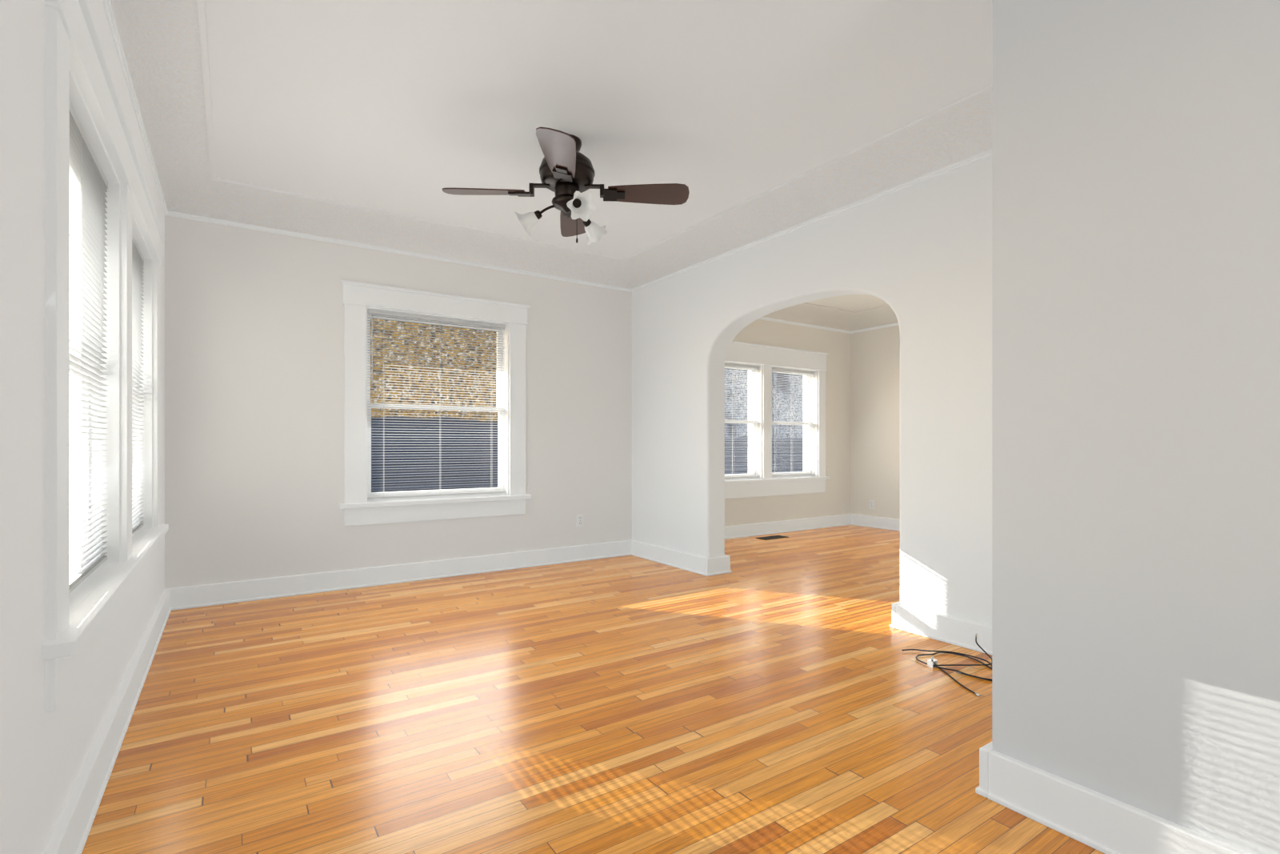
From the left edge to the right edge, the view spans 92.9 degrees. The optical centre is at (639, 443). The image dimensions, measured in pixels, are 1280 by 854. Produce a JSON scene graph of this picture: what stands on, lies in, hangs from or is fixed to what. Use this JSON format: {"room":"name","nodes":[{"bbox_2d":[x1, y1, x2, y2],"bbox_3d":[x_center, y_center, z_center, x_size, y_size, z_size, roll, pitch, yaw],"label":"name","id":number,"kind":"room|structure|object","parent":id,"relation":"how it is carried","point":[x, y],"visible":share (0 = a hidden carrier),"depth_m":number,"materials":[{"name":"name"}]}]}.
{"room":"empty living room","nodes":[
{"label":"empty living room","id":0,"kind":"room"},
{"bbox_2d":[0,0,164,853],"bbox_3d":[-1.364,-0.375,1.012,0.400,2.950,7.500,0,0,-34],"label":"wall","id":1,"kind":"structure","parent":0,"point":[43,754],"depth_m":1.36,"materials":[{"name":"white paint"}]},
{"bbox_2d":[69,360,90,568],"bbox_3d":[-2.226,-0.283,2.429,0.073,1.507,2.219,0,0,-34],"label":"window","id":2,"kind":"structure","parent":1,"relation":"in","point":[78,448],"depth_m":2.33,"materials":[{"name":"white paint"}]},
{"bbox_2d":[41,0,168,711],"bbox_3d":[-2.276,-0.290,2.396,0.488,1.864,2.585,0,0,-34],"label":"window frame","id":3,"kind":"structure","parent":1,"relation":"attached to","point":[78,71],"depth_m":2.17,"materials":[{"name":"white paint"}]},
{"bbox_2d":[69,101,143,593],"bbox_3d":[-2.158,-0.291,2.475,0.040,1.486,2.201,0,0,-34],"label":"blinds","id":4,"kind":"object","parent":1,"relation":"attached to","point":[88,182],"visible":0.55,"depth_m":2.13,"materials":[{"name":"plastic"}]},
{"bbox_2d":[164,215,631,588],"bbox_3d":[-1.601,-0.375,5.217,3.890,2.950,0.250,0,0,-34],"label":"wall","id":5,"kind":"structure","parent":0,"point":[254,319],"depth_m":4.51,"materials":[{"name":"white paint"}]},
{"bbox_2d":[339,280,531,525],"bbox_3d":[-1.701,-0.307,5.133,1.540,1.859,0.338,0,0,-34],"label":"window frame","id":6,"kind":"structure","parent":5,"relation":"attached to","point":[358,298],"depth_m":4.93,"materials":[{"name":"white paint"}]},
{"bbox_2d":[367,313,503,500],"bbox_3d":[-1.710,-0.303,5.146,1.144,1.507,0.073,0,0,-34],"label":"window","id":7,"kind":"structure","parent":5,"relation":"in","point":[500,488],"depth_m":5.12,"materials":[{"name":"white paint"}]},
{"bbox_2d":[367,309,505,499],"bbox_3d":[-1.664,-0.311,5.077,1.126,1.486,0.040,0,0,-34],"label":"blinds","id":8,"kind":"object","parent":7,"relation":"attached to","point":[430,318],"visible":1,"depth_m":5.04,"materials":[{"name":"white plastic"}]},
{"bbox_2d":[576,513,583,526],"bbox_3d":[-0.565,0.720,5.755,0.072,0.116,0.010,0,0,-34],"label":"outlet","id":9,"kind":"object","parent":5,"relation":"attached to","point":[580,518],"visible":1,"depth_m":5.75,"materials":[{"name":"white plastic"}]},
{"bbox_2d":[101,0,991,333],"bbox_3d":[1.819,-1.531,3.284,7.420,0.030,7.230,0,0,-34],"label":"crown molding","id":10,"kind":"structure","parent":0,"point":[106,3],"depth_m":4.22,"materials":[{"name":"white paint"}]},
{"bbox_2d":[109,0,991,288],"bbox_3d":[0.334,-1.700,2.150,3.710,0.300,7.020,0,0,-34],"label":"ceiling","id":11,"kind":"structure","parent":0,"point":[346,120],"depth_m":3.14,"materials":[{"name":"white paint"}]},
{"bbox_2d":[442,126,689,244],"bbox_3d":[-0.416,-1.435,3.477,1.065,0.590,1.065,0,0,43],"label":"fan","id":12,"kind":"object","parent":11,"relation":"hanging from","point":[564,170],"visible":1,"depth_m":3.42,"materials":[{"name":"brown wood"}]},
{"bbox_2d":[81,524,1104,853],"bbox_3d":[1.819,1.150,3.284,7.920,0.100,7.730,0,0,-34],"label":"floor","id":13,"kind":"structure","parent":0,"point":[773,703],"depth_m":2.38,"materials":[{"name":"brown wood"}]},
{"bbox_2d":[756,535,787,539],"bbox_3d":[1.557,1.097,7.160,0.380,0.006,0.160,0,0,-34],"label":"floor vent","id":14,"kind":"object","parent":13,"relation":"in","point":[773,537],"visible":1,"depth_m":7.15,"materials":[{"name":"grey metal"}]},
{"bbox_2d":[901,632,991,696],"bbox_3d":[1.612,1.034,2.966,0.372,0.135,0.580,0,0,-9],"label":"cord","id":15,"kind":"object","parent":13,"relation":"on","point":[932,662],"visible":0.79,"depth_m":3.01,"materials":[{"name":"black plastic"}]},
{"bbox_2d":[724,319,850,526],"bbox_3d":[1.456,-0.375,7.543,3.780,2.950,0.250,0,0,-34],"label":"wall","id":16,"kind":"structure","parent":0,"point":[836,499],"depth_m":8.07,"materials":[{"name":"white paint"}]},
{"bbox_2d":[724,365,811,479],"bbox_3d":[1.480,-0.266,7.561,1.854,1.382,0.073,0,0,-34],"label":"window","id":17,"kind":"structure","parent":16,"relation":"in","point":[752,406],"depth_m":7.52,"materials":[{"name":"white paint"}]},
{"bbox_2d":[724,362,814,478],"bbox_3d":[1.526,-0.274,7.493,1.836,1.359,0.040,0,0,-34],"label":"blinds","id":18,"kind":"object","parent":17,"relation":"attached to","point":[741,366],"visible":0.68,"depth_m":7.60,"materials":[{"name":"white plastic"}]},
{"bbox_2d":[724,340,829,498],"bbox_3d":[1.489,-0.285,7.549,2.210,1.834,0.338,0,0,-34],"label":"window frame","id":19,"kind":"structure","parent":16,"relation":"attached to","point":[766,357],"depth_m":7.50,"materials":[{"name":"white paint"}]},
{"bbox_2d":[632,156,991,625],"bbox_3d":[1.170,-0.375,4.396,0.200,2.950,4.660,0,0,-34],"label":"wall","id":20,"kind":"structure","parent":0,"point":[924,249],"depth_m":3.64,"materials":[{"name":"white paint"}]},
{"bbox_2d":[762,294,898,331],"bbox_3d":[2.572,-1.700,5.655,3.550,0.300,4.150,0,0,-34],"label":"ceiling","id":21,"kind":"structure","parent":0,"point":[849,312],"depth_m":7.78,"materials":[{"name":"white paint"}]},
{"bbox_2d":[850,323,899,519],"bbox_3d":[4.197,-0.375,6.624,0.250,2.950,4.330,0,0,-34],"label":"wall","id":22,"kind":"structure","parent":0,"point":[874,354],"depth_m":8.04,"materials":[{"name":"white paint"}]},
{"bbox_2d":[869,500,874,508],"bbox_3d":[3.074,0.800,8.068,0.010,0.116,0.072,0,0,-34],"label":"outlet","id":23,"kind":"object","parent":22,"relation":"attached to","point":[871,502],"visible":1,"depth_m":8.06,"materials":[{"name":"white plastic"}]},
{"bbox_2d":[992,0,1279,853],"bbox_3d":[2.460,-0.375,1.089,1.340,2.950,2.870,0,0,-34],"label":"wall","id":24,"kind":"structure","parent":0,"point":[1136,143],"depth_m":1.60,"materials":[{"name":"white paint"}]},
{"bbox_2d":[42,513,1251,853],"bbox_3d":[1.819,1.028,3.284,7.420,0.145,7.230,0,0,-34],"label":"baseboard","id":25,"kind":"structure","parent":24,"relation":"attached to","point":[1105,823],"depth_m":2.52,"materials":[{"name":"white paint"}]},
{"label":"outside","id":26,"kind":"structure","parent":0,"visible":0},
{"bbox_2d":[370,318,497,491],"bbox_3d":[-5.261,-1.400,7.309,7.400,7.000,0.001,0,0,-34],"label":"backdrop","id":27,"kind":"structure","parent":26,"point":[485,457],"depth_m":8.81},
{"bbox_2d":[497,368,803,487],"bbox_3d":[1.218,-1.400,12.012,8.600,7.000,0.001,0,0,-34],"label":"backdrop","id":28,"kind":"structure","parent":26,"point":[794,446],"depth_m":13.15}
]}

